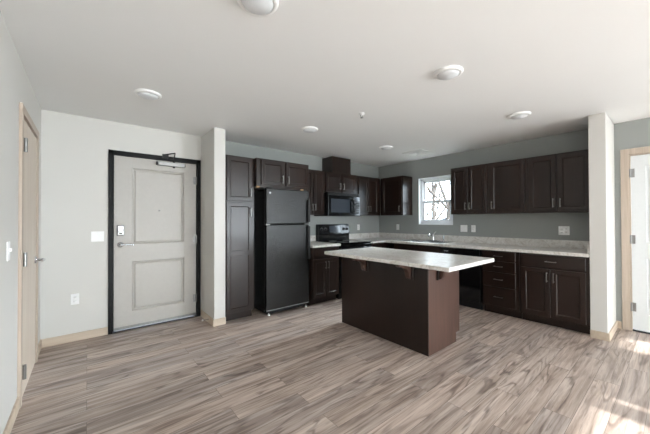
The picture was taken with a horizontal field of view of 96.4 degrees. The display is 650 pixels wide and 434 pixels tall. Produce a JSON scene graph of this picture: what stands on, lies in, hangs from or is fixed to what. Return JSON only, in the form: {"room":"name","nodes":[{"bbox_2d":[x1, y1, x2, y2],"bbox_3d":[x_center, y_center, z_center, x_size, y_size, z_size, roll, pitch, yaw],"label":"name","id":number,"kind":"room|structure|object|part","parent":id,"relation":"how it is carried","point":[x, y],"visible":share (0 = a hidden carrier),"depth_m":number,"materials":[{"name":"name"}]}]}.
{"room":"apartment kitchen","nodes":[
{"label":"apartment kitchen","id":0,"kind":"room"},
{"bbox_2d":[0,11,40,433],"bbox_3d":[0.255,0.069,-0.993,0.120,2.440,10.382,0,-1,-39],"label":"wall","id":1,"kind":"structure","parent":0,"point":[15,85],"depth_m":1.79,"materials":[{"name":"white paint"}]},
{"bbox_2d":[6,241,11,260],"bbox_3d":[-1.900,0.205,1.751,0.018,0.115,0.070,0,-1,-39],"label":"light switch","id":2,"kind":"object","parent":1,"relation":"attached to","point":[9,249],"visible":1,"depth_m":1.74,"materials":[{"name":"white plastic"}]},
{"bbox_3d":[-1.905,0.205,1.747,0.006,0.115,0.070,0,-1,-39],"label":"plate","id":3,"kind":"part","parent":2,"relation":"part of","materials":[{"name":"white plastic"}]},
{"bbox_2d":[3,339,41,433],"bbox_3d":[0.309,1.247,-0.962,0.013,0.085,10.142,0,-1,-39],"label":"baseboard","id":4,"kind":"structure","parent":1,"relation":"attached to","point":[16,407],"depth_m":1.86,"materials":[{"name":"brown wood"}]},
{"bbox_2d":[17,102,45,407],"bbox_3d":[-2.419,0.267,2.340,0.200,2.123,0.900,0,-1,-39],"label":"door","id":5,"kind":"structure","parent":1,"relation":"in","point":[28,189],"depth_m":2.27,"materials":[{"name":"brown wood"}]},
{"bbox_2d":[40,109,378,339],"bbox_3d":[-0.907,0.124,4.684,5.267,2.440,0.120,0,-1,-39],"label":"wall","id":6,"kind":"structure","parent":0,"point":[74,148],"depth_m":3.19,"materials":[{"name":"white paint"}]},
{"bbox_2d":[42,327,107,347],"bbox_3d":[-2.681,1.293,3.135,0.542,0.085,0.013,0,-1,-39],"label":"baseboard","id":7,"kind":"structure","parent":6,"relation":"attached to","point":[72,337],"depth_m":3.12,"materials":[{"name":"brown wood"}]},
{"bbox_2d":[71,293,78,304],"bbox_3d":[-2.695,0.885,3.131,0.070,0.115,0.009,0,-1,-39],"label":"outlet","id":8,"kind":"object","parent":6,"relation":"attached to","point":[74,297],"visible":1,"depth_m":3.13,"materials":[{"name":"white plastic"}]},
{"bbox_2d":[91,231,103,241],"bbox_3d":[-2.547,0.219,3.254,0.116,0.115,0.018,0,-1,-39],"label":"light switch","id":9,"kind":"object","parent":6,"relation":"attached to","point":[96,236],"visible":1,"depth_m":3.26,"materials":[{"name":"white plastic"}]},
{"bbox_2d":[108,149,200,333],"bbox_3d":[-2.073,0.268,3.619,1.012,2.145,0.258,0,-1,-39],"label":"door","id":10,"kind":"structure","parent":6,"relation":"in","point":[154,201],"depth_m":3.61,"materials":[{"name":"white wood"}]},
{"bbox_3d":[-1.954,-0.758,3.652,0.141,0.092,0.140,0,-1,-39],"label":"closer arm","id":11,"kind":"part","parent":10,"relation":"part of","materials":[{"name":"black plastic"}]},
{"bbox_2d":[254,158,308,190],"bbox_3d":[-0.748,-0.586,4.328,0.852,0.396,0.642,0,-1,-39],"label":"upper cabinet","id":12,"kind":"object","parent":6,"relation":"attached to","point":[275,174],"visible":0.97,"depth_m":4.07,"materials":[{"name":"brown wood"}]},
{"bbox_3d":[-0.717,-0.601,3.994,0.353,0.330,0.020,0,-1,-39],"label":"door","id":13,"kind":"part","parent":12,"relation":"part of","materials":[{"name":"brown wood"}]},
{"bbox_3d":[-0.595,-0.406,4.140,0.852,0.020,0.033,0,-1,-39],"label":"mounting rail","id":14,"kind":"part","parent":12,"relation":"part of","materials":[{"name":"brown wood"}]},
{"bbox_3d":[-0.406,-0.599,4.247,0.385,0.330,0.020,0,-1,-39],"label":"door","id":15,"kind":"part","parent":12,"relation":"part of","materials":[{"name":"brown wood"}]},
{"bbox_2d":[310,235,315,241],"bbox_3d":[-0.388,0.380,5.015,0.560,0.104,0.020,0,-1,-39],"label":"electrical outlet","id":16,"kind":"structure","parent":6,"relation":"attached to","point":[312,238],"depth_m":5.15,"materials":[{"name":"plastic"}]},
{"bbox_2d":[308,169,323,214],"bbox_3d":[-0.299,-0.408,4.876,0.530,0.745,0.360,0,-1,-39],"label":"upper cabinet","id":17,"kind":"object","parent":6,"relation":"attached to","point":[316,177],"visible":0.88,"depth_m":4.82,"materials":[{"name":"brown wood"}]},
{"bbox_3d":[-0.300,-0.408,4.696,0.264,0.705,0.020,0,-1,-39],"label":"door","id":18,"kind":"part","parent":17,"relation":"part of","materials":[{"name":"brown wood"}]},
{"bbox_3d":[-0.105,-0.407,4.855,0.224,0.705,0.020,0,-1,-39],"label":"door","id":19,"kind":"part","parent":17,"relation":"part of","materials":[{"name":"brown wood"}]},
{"bbox_2d":[324,171,355,193],"bbox_3d":[0.203,-0.598,5.288,0.762,0.360,0.360,0,-1,-39],"label":"upper cabinet","id":20,"kind":"object","parent":6,"relation":"attached to","point":[333,182],"visible":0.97,"depth_m":5.14,"materials":[{"name":"brown wood"}]},
{"bbox_3d":[0.145,-0.598,5.062,0.345,0.320,0.020,0,-1,-39],"label":"door","id":21,"kind":"part","parent":20,"relation":"part of","materials":[{"name":"brown wood"}]},
{"bbox_2d":[322,156,350,174],"bbox_3d":[0.212,-0.923,5.347,0.458,0.290,0.290,0,-1,-39],"label":"duct cover","id":22,"kind":"object","parent":20,"relation":"on","point":[334,164],"visible":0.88,"depth_m":5.22,"materials":[{"name":"brown wood"}]},
{"bbox_2d":[314,192,359,215],"bbox_3d":[0.242,-0.216,5.250,0.758,0.400,0.465,0,-1,-39],"label":"microwave","id":23,"kind":"object","parent":20,"relation":"attached to","point":[335,204],"visible":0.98,"depth_m":5.06,"materials":[{"name":"black plastic"}]},
{"bbox_3d":[0.278,-0.197,5.073,0.590,0.351,0.030,0,-1,-39],"label":"door","id":24,"kind":"part","parent":23,"relation":"part of","materials":[{"name":"black glass"}]},
{"bbox_3d":[0.573,-0.195,5.314,0.164,0.351,0.030,0,-1,-39],"label":"control panel","id":25,"kind":"part","parent":23,"relation":"part of","materials":[{"name":"black ceramic"}]},
{"bbox_3d":[0.437,-0.597,5.301,0.345,0.320,0.020,0,-1,-39],"label":"door","id":26,"kind":"part","parent":20,"relation":"part of","materials":[{"name":"brown wood"}]},
{"bbox_2d":[356,175,379,215],"bbox_3d":[0.764,-0.403,5.745,0.680,0.745,0.360,0,-1,-39],"label":"upper cabinet","id":27,"kind":"object","parent":6,"relation":"attached to","point":[368,188],"visible":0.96,"depth_m":5.63,"materials":[{"name":"brown wood"}]},
{"bbox_3d":[0.734,-0.403,5.541,0.275,0.705,0.020,0,-1,-39],"label":"door","id":28,"kind":"part","parent":27,"relation":"part of","materials":[{"name":"brown wood"}]},
{"bbox_3d":[0.952,-0.402,5.720,0.273,0.705,0.020,0,-1,-39],"label":"door","id":29,"kind":"part","parent":27,"relation":"part of","materials":[{"name":"brown wood"}]},
{"bbox_2d":[201,127,224,318],"bbox_3d":[-1.470,0.118,3.805,0.141,2.440,0.530,0,-1,-39],"label":"wall","id":30,"kind":"structure","parent":0,"point":[213,141],"depth_m":3.63,"materials":[{"name":"white paint"}]},
{"bbox_2d":[201,310,225,326],"bbox_3d":[-1.457,1.295,3.772,0.154,0.085,0.516,0,-1,-39],"label":"baseboard","id":31,"kind":"structure","parent":30,"relation":"attached to","point":[221,321],"depth_m":3.60,"materials":[{"name":"brown wood"}]},
{"bbox_2d":[0,0,649,166],"bbox_3d":[2.336,-1.191,0.724,5.507,0.100,10.382,0,-1,-39],"label":"ceiling","id":32,"kind":"structure","parent":0,"point":[321,64],"depth_m":2.16,"materials":[{"name":"white paint"}]},
{"bbox_2d":[134,89,161,99],"bbox_3d":[-1.599,-1.093,2.625,0.216,0.040,0.216,0,-1,-39],"label":"recessed light","id":33,"kind":"object","parent":32,"relation":"in","point":[147,94],"visible":1,"depth_m":2.58,"materials":[{"name":"white plastic"}]},
{"bbox_2d":[237,0,278,16],"bbox_3d":[-0.350,-1.106,1.509,0.216,0.040,0.216,0,-1,-39],"label":"recessed light","id":34,"kind":"object","parent":32,"relation":"in","point":[260,8],"visible":1,"depth_m":1.51,"materials":[{"name":"white plastic"}]},
{"bbox_2d":[301,126,317,132],"bbox_3d":[-0.195,-1.087,3.653,0.216,0.040,0.216,0,-1,-39],"label":"recessed light","id":35,"kind":"object","parent":32,"relation":"in","point":[308,129],"visible":1,"depth_m":3.60,"materials":[{"name":"white plastic"}]},
{"bbox_2d":[379,146,392,149],"bbox_3d":[0.964,-1.082,4.589,0.216,0.040,0.216,0,-1,-39],"label":"recessed light","id":36,"kind":"object","parent":32,"relation":"in","point":[381,147],"visible":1,"depth_m":4.54,"materials":[{"name":"white plastic"}]},
{"bbox_2d":[402,149,433,156],"bbox_3d":[1.598,-1.095,4.987,0.384,0.010,0.380,0,-1,-39],"label":"ceiling vent","id":37,"kind":"object","parent":32,"relation":"in","point":[420,152],"visible":1,"depth_m":4.99,"materials":[{"name":"white plastic"}]},
{"bbox_2d":[433,65,462,80],"bbox_3d":[0.956,-1.103,2.258,0.216,0.040,0.216,0,-1,-39],"label":"recessed light","id":38,"kind":"object","parent":32,"relation":"in","point":[450,72],"visible":1,"depth_m":2.22,"materials":[{"name":"white plastic"}]},
{"bbox_2d":[507,111,530,119],"bbox_3d":[2.121,-1.098,3.175,0.216,0.040,0.216,0,-1,-39],"label":"recessed light","id":39,"kind":"object","parent":32,"relation":"in","point":[522,114],"visible":1,"depth_m":3.12,"materials":[{"name":"white plastic"}]},
{"bbox_2d":[11,299,649,433],"bbox_3d":[2.343,1.339,0.700,5.507,0.080,10.382,0,-1,-39],"label":"floor","id":40,"kind":"structure","parent":0,"point":[299,370],"depth_m":2.36,"materials":[{"name":"laminate"}]},
{"bbox_2d":[225,155,253,320],"bbox_3d":[-1.248,0.276,3.955,0.385,2.125,0.574,0,-1,-39],"label":"pantry cabinet","id":41,"kind":"object","parent":40,"relation":"on","point":[239,171],"visible":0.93,"depth_m":3.75,"materials":[{"name":"brown wood"}]},
{"bbox_3d":[-1.103,0.515,3.755,0.346,1.407,0.020,0,-1,-39],"label":"door","id":42,"kind":"part","parent":41,"relation":"part of","materials":[{"name":"brown wood"}]},
{"bbox_3d":[-1.106,-0.488,3.764,0.346,0.560,0.020,0,-1,-39],"label":"door","id":43,"kind":"part","parent":41,"relation":"part of","materials":[{"name":"brown wood"}]},
{"bbox_3d":[-1.100,0.466,3.752,0.246,0.070,0.010,0,-1,-39],"label":"rail","id":44,"kind":"part","parent":41,"relation":"part of","materials":[{"name":"brown wood"}]},
{"bbox_2d":[254,187,309,315],"bbox_3d":[-0.683,0.470,4.332,0.705,1.742,0.632,0,-1,-39],"label":"refrigerator","id":45,"kind":"object","parent":40,"relation":"on","point":[281,216],"visible":0.87,"depth_m":4.09,"materials":[{"name":"black metal"}]},
{"bbox_3d":[-0.514,1.267,4.121,0.705,0.010,0.010,0,-1,-39],"label":"kick trim","id":46,"kind":"part","parent":45,"relation":"part of","materials":[{"name":"grey metal"}]},
{"bbox_3d":[-0.530,0.687,4.144,0.705,1.153,0.060,0,-1,-39],"label":"fresh food door","id":47,"kind":"part","parent":45,"relation":"part of","materials":[{"name":"black metal"}]},
{"bbox_3d":[-0.533,-0.145,4.152,0.705,0.487,0.060,0,-1,-39],"label":"freezer door","id":48,"kind":"part","parent":45,"relation":"part of","materials":[{"name":"black metal"}]},
{"bbox_3d":[-0.243,0.377,4.312,0.046,0.485,0.041,0,-1,-39],"label":"handle","id":49,"kind":"part","parent":45,"relation":"part of","materials":[{"name":"black plastic"}]},
{"bbox_3d":[-0.244,-0.093,4.316,0.046,0.335,0.041,0,-1,-39],"label":"handle","id":50,"kind":"part","parent":45,"relation":"part of","materials":[{"name":"black plastic"}]},
{"bbox_2d":[307,246,338,304],"bbox_3d":[-0.172,0.905,4.750,0.552,0.876,0.694,0,-1,-39],"label":"base cabinet","id":51,"kind":"object","parent":40,"relation":"on","point":[323,268],"visible":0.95,"depth_m":4.47,"materials":[{"name":"brown wood"}]},
{"bbox_3d":[-0.081,0.933,4.431,0.254,0.577,0.020,0,-1,-39],"label":"door","id":52,"kind":"part","parent":51,"relation":"part of","materials":[{"name":"brown wood"}]},
{"bbox_2d":[310,235,340,247],"bbox_3d":[-0.177,0.396,4.757,0.560,0.142,0.687,0,-1,-39],"label":"countertop","id":53,"kind":"structure","parent":51,"relation":"on","point":[313,243],"depth_m":4.65,"materials":[{"name":"laminate"}]},
{"bbox_3d":[0.019,0.554,4.517,0.516,0.143,0.020,0,-1,-39],"label":"drawer","id":54,"kind":"part","parent":51,"relation":"part of","materials":[{"name":"brown wood"}]},
{"bbox_3d":[0.122,0.934,4.597,0.254,0.577,0.020,0,-1,-39],"label":"door","id":55,"kind":"part","parent":51,"relation":"part of","materials":[{"name":"brown wood"}]},
{"bbox_2d":[316,224,371,298],"bbox_3d":[0.354,0.738,5.157,0.757,1.215,0.711,0,-1,-39],"label":"range","id":56,"kind":"object","parent":40,"relation":"on","point":[331,233],"visible":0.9,"depth_m":5.18,"materials":[{"name":"black metal"}]},
{"bbox_2d":[318,239,371,243],"bbox_3d":[0.351,0.436,5.162,0.757,0.019,0.607,0,-1,-39],"label":"cooktop","id":57,"kind":"object","parent":56,"relation":"in","point":[342,241],"depth_m":5.08,"materials":[{"name":"black glass"}]},
{"bbox_3d":[0.533,0.760,4.938,0.747,0.595,0.035,0,-1,-39],"label":"oven door","id":58,"kind":"part","parent":56,"relation":"part of","materials":[{"name":"black ceramic"}]},
{"bbox_3d":[0.561,0.517,4.905,0.635,0.022,0.056,0,-1,-39],"label":"handle","id":59,"kind":"part","parent":56,"relation":"part of","materials":[{"name":"black metal"}]},
{"bbox_2d":[372,242,393,248],"bbox_3d":[1.016,0.911,5.721,0.967,0.876,0.694,0,-1,-39],"label":"base cabinet","id":60,"kind":"object","parent":40,"relation":"on","point":[385,244],"visible":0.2,"depth_m":5.42,"materials":[{"name":"brown wood"}]},
{"bbox_3d":[0.973,0.857,5.294,0.320,0.740,0.020,0,-1,-39],"label":"door","id":61,"kind":"part","parent":60,"relation":"part of","materials":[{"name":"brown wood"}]},
{"bbox_2d":[349,232,589,256],"bbox_3d":[1.903,0.389,4.639,0.971,0.142,3.502,0,-1,-39],"label":"countertop","id":62,"kind":"structure","parent":60,"relation":"on","point":[537,246],"depth_m":4.28,"materials":[{"name":"laminate"}]},
{"bbox_2d":[398,239,450,243],"bbox_3d":[1.754,0.510,5.077,0.493,0.177,0.826,0,-1,-39],"label":"sink","id":63,"kind":"object","parent":62,"relation":"in","point":[410,240],"visible":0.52,"depth_m":5.09,"materials":[{"name":"silver metal"}]},
{"bbox_2d":[428,232,439,240],"bbox_3d":[1.881,0.340,5.151,0.206,0.164,0.240,0,-1,-39],"label":"faucet","id":64,"kind":"object","parent":62,"relation":"on","point":[433,237],"visible":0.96,"depth_m":5.17,"materials":[{"name":"silver metal"}]},
{"bbox_2d":[342,257,458,355],"bbox_3d":[0.838,0.889,3.287,0.865,0.876,1.405,0,-1,-39],"label":"kitchen island","id":65,"kind":"object","parent":40,"relation":"on","point":[413,308],"visible":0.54,"depth_m":3.03,"materials":[{"name":"brown wood"}]},
{"bbox_2d":[324,247,493,271],"bbox_3d":[0.832,0.430,3.201,0.887,0.038,1.580,0,-1,-39],"label":"island countertop","id":66,"kind":"structure","parent":65,"relation":"on","point":[418,259],"depth_m":2.92,"materials":[{"name":"laminate"}]},
{"bbox_3d":[0.842,0.535,2.903,0.018,0.175,0.100,0,-1,-39],"label":"plate","id":67,"kind":"part","parent":65,"relation":"part of","materials":[{"name":"brown wood"}]},
{"bbox_3d":[1.214,0.885,2.956,0.597,0.876,0.016,0,-1,-39],"label":"panel","id":68,"kind":"part","parent":65,"relation":"part of","materials":[{"name":"brown wood"}]},
{"bbox_2d":[394,243,440,252],"bbox_3d":[1.742,0.903,5.092,0.642,0.876,0.905,0,-1,-39],"label":"base cabinet","id":69,"kind":"object","parent":40,"relation":"on","point":[435,249],"visible":0.04,"depth_m":4.89,"materials":[{"name":"brown wood"}]},
{"bbox_2d":[440,247,482,309],"bbox_3d":[2.206,0.894,4.487,0.590,0.856,0.598,0,-1,-39],"label":"dishwasher","id":70,"kind":"object","parent":40,"relation":"on","point":[470,279],"visible":0.45,"depth_m":4.20,"materials":[{"name":"black plastic"}]},
{"bbox_3d":[2.008,0.529,4.329,0.040,0.124,0.594,0,-1,-39],"label":"control panel","id":71,"kind":"part","parent":70,"relation":"part of","materials":[{"name":"black ceramic"}]},
{"bbox_3d":[2.011,0.903,4.326,0.036,0.610,0.594,0,-1,-39],"label":"door","id":72,"kind":"part","parent":70,"relation":"part of","materials":[{"name":"black metal"}]},
{"bbox_3d":[2.049,1.267,4.353,0.020,0.108,0.594,0,-1,-39],"label":"kick plate","id":73,"kind":"part","parent":70,"relation":"part of","materials":[{"name":"black plastic"}]},
{"bbox_2d":[482,250,521,318],"bbox_3d":[2.566,0.891,4.084,0.642,0.876,0.460,0,-1,-39],"label":"base cabinet","id":74,"kind":"object","parent":40,"relation":"on","point":[500,277],"visible":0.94,"depth_m":3.88,"materials":[{"name":"brown wood"}]},
{"bbox_3d":[2.345,1.076,3.913,0.020,0.255,0.398,0,-1,-39],"label":"drawer","id":75,"kind":"part","parent":74,"relation":"part of","materials":[{"name":"brown wood"}]},
{"bbox_3d":[2.344,0.841,3.915,0.020,0.185,0.398,0,-1,-39],"label":"drawer","id":76,"kind":"part","parent":74,"relation":"part of","materials":[{"name":"brown wood"}]},
{"bbox_3d":[2.344,0.666,3.917,0.020,0.135,0.398,0,-1,-39],"label":"drawer","id":77,"kind":"part","parent":74,"relation":"part of","materials":[{"name":"brown wood"}]},
{"bbox_3d":[2.343,0.526,3.918,0.020,0.115,0.398,0,-1,-39],"label":"drawer","id":78,"kind":"part","parent":74,"relation":"part of","materials":[{"name":"brown wood"}]},
{"bbox_2d":[520,252,589,333],"bbox_3d":[2.927,0.886,3.643,0.642,0.876,0.672,0,-1,-39],"label":"base cabinet","id":79,"kind":"object","parent":40,"relation":"on","point":[554,289],"visible":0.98,"depth_m":3.44,"materials":[{"name":"brown wood"}]},
{"bbox_3d":[2.605,0.918,3.595,0.020,0.577,0.298,0,-1,-39],"label":"door","id":80,"kind":"part","parent":79,"relation":"part of","materials":[{"name":"brown wood"}]},
{"bbox_3d":[2.706,0.537,3.474,0.020,0.143,0.620,0,-1,-39],"label":"drawer","id":81,"kind":"part","parent":79,"relation":"part of","materials":[{"name":"brown wood"}]},
{"bbox_3d":[2.805,0.915,3.352,0.020,0.577,0.312,0,-1,-39],"label":"door","id":82,"kind":"part","parent":79,"relation":"part of","materials":[{"name":"brown wood"}]},
{"bbox_2d":[379,117,649,321],"bbox_3d":[4.425,0.089,2.417,0.120,2.440,10.382,0,-1,-39],"label":"wall","id":83,"kind":"structure","parent":0,"point":[635,133],"depth_m":4.23,"materials":[{"name":"grey paint"}]},
{"bbox_2d":[381,176,411,215],"bbox_3d":[1.393,-0.405,5.747,0.360,0.745,0.535,0,-1,-39],"label":"upper cabinet","id":84,"kind":"object","parent":83,"relation":"attached to","point":[396,192],"visible":1,"depth_m":5.59,"materials":[{"name":"brown wood"}]},
{"bbox_3d":[1.296,-0.403,5.647,0.020,0.705,0.468,0,-1,-39],"label":"door","id":85,"kind":"part","parent":84,"relation":"part of","materials":[{"name":"brown wood"}]},
{"bbox_2d":[418,174,452,224],"bbox_3d":[2.044,-0.298,5.326,0.132,0.884,0.679,0,-1,-39],"label":"window","id":86,"kind":"structure","parent":83,"relation":"in","point":[422,182],"depth_m":5.46,"materials":[{"name":"white plastic"}]},
{"bbox_3d":[2.058,-0.107,5.336,0.025,0.395,0.565,0,-1,-39],"label":"sash","id":87,"kind":"part","parent":86,"relation":"part of","materials":[{"name":"white plastic"}]},
{"bbox_3d":[2.078,-0.474,5.356,0.025,0.427,0.565,0,-1,-39],"label":"sash","id":88,"kind":"part","parent":86,"relation":"part of","materials":[{"name":"white plastic"}]},
{"bbox_2d":[460,225,466,231],"bbox_3d":[2.328,0.192,4.873,0.018,0.115,0.116,0,-1,-39],"label":"light switch","id":89,"kind":"object","parent":83,"relation":"attached to","point":[463,228],"visible":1,"depth_m":4.88,"materials":[{"name":"white plastic"}]},
{"bbox_2d":[451,163,488,214],"bbox_3d":[2.332,-0.418,4.598,0.360,0.745,0.572,0,-1,-39],"label":"upper cabinet","id":90,"kind":"object","parent":83,"relation":"attached to","point":[469,184],"visible":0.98,"depth_m":4.48,"materials":[{"name":"brown wood"}]},
{"bbox_3d":[2.137,-0.415,4.619,0.020,0.705,0.257,0,-1,-39],"label":"door","id":91,"kind":"part","parent":90,"relation":"part of","materials":[{"name":"brown wood"}]},
{"bbox_3d":[2.307,-0.418,4.410,0.020,0.705,0.265,0,-1,-39],"label":"door","id":92,"kind":"part","parent":90,"relation":"part of","materials":[{"name":"brown wood"}]},
{"bbox_2d":[471,225,475,231],"bbox_3d":[2.429,0.191,4.756,0.009,0.115,0.070,0,-1,-39],"label":"outlet","id":93,"kind":"object","parent":83,"relation":"attached to","point":[473,227],"visible":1,"depth_m":4.75,"materials":[{"name":"white plastic"}]},
{"bbox_2d":[488,158,526,213],"bbox_3d":[2.667,-0.423,4.188,0.360,0.745,0.486,0,-1,-39],"label":"upper cabinet","id":94,"kind":"object","parent":83,"relation":"attached to","point":[507,180],"visible":0.96,"depth_m":4.09,"materials":[{"name":"brown wood"}]},
{"bbox_2d":[527,149,588,212],"bbox_3d":[3.032,-0.428,3.742,0.360,0.745,0.664,0,-1,-39],"label":"upper cabinet","id":95,"kind":"object","parent":83,"relation":"attached to","point":[556,183],"visible":0.91,"depth_m":3.64,"materials":[{"name":"brown wood"}]},
{"bbox_3d":[2.824,-0.425,3.779,0.020,0.705,0.293,0,-1,-39],"label":"door","id":96,"kind":"part","parent":95,"relation":"part of","materials":[{"name":"brown wood"}]},
{"bbox_3d":[3.023,-0.428,3.534,0.020,0.705,0.306,0,-1,-39],"label":"door","id":97,"kind":"part","parent":95,"relation":"part of","materials":[{"name":"brown wood"}]},
{"bbox_2d":[558,226,569,234],"bbox_3d":[3.169,0.180,3.851,0.009,0.115,0.116,0,-1,-39],"label":"outlet","id":98,"kind":"object","parent":83,"relation":"attached to","point":[563,230],"visible":1,"depth_m":3.85,"materials":[{"name":"white plastic"}]},
{"bbox_2d":[620,146,649,333],"bbox_3d":[3.840,0.260,3.082,0.183,2.116,0.971,0,-1,-39],"label":"door","id":99,"kind":"structure","parent":83,"relation":"in","point":[634,162],"depth_m":3.35,"materials":[{"name":"white wood"}]},
{"bbox_2d":[588,113,615,332],"bbox_3d":[3.195,0.101,3.343,0.612,2.440,0.142,0,-1,-39],"label":"wall","id":100,"kind":"structure","parent":0,"point":[600,126],"depth_m":3.16,"materials":[{"name":"white paint"}]},
{"bbox_2d":[590,321,617,341],"bbox_3d":[3.199,1.278,3.322,0.625,0.085,0.158,0,-1,-39],"label":"baseboard","id":101,"kind":"structure","parent":100,"relation":"attached to","point":[604,336],"depth_m":3.14,"materials":[{"name":"beige wood"}]},
{"label":"outside","id":102,"kind":"structure","parent":0,"visible":0},
{"bbox_3d":[9.168,4.561,20.359,100.000,0.200,100.000,0,-1,-39],"label":"ground","id":103,"kind":"structure","parent":102,"visible":0},
{"bbox_2d":[425,181,449,219],"bbox_3d":[8.848,-4.359,22.616,6.656,17.721,9.922,-1,-1,38],"label":"bare tree","id":104,"kind":"object","parent":103,"relation":"on","point":[435,186],"visible":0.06,"depth_m":23.41,"materials":[{"name":"plant"}]},
{"bbox_2d":[425,182,449,219],"bbox_3d":[4.820,-2.434,17.471,8.475,13.821,5.502,0,-1,-42],"label":"bare tree","id":105,"kind":"object","parent":103,"relation":"on","point":[433,205],"visible":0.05,"depth_m":18.02,"materials":[{"name":"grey plant"}]},
{"bbox_2d":[426,182,449,219],"bbox_3d":[4.787,-2.540,11.438,6.852,13.944,7.522,0,-1,-28],"label":"bare tree","id":106,"kind":"object","parent":103,"relation":"on","point":[447,206],"visible":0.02,"depth_m":12.12,"materials":[{"name":"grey plant"}]}
]}

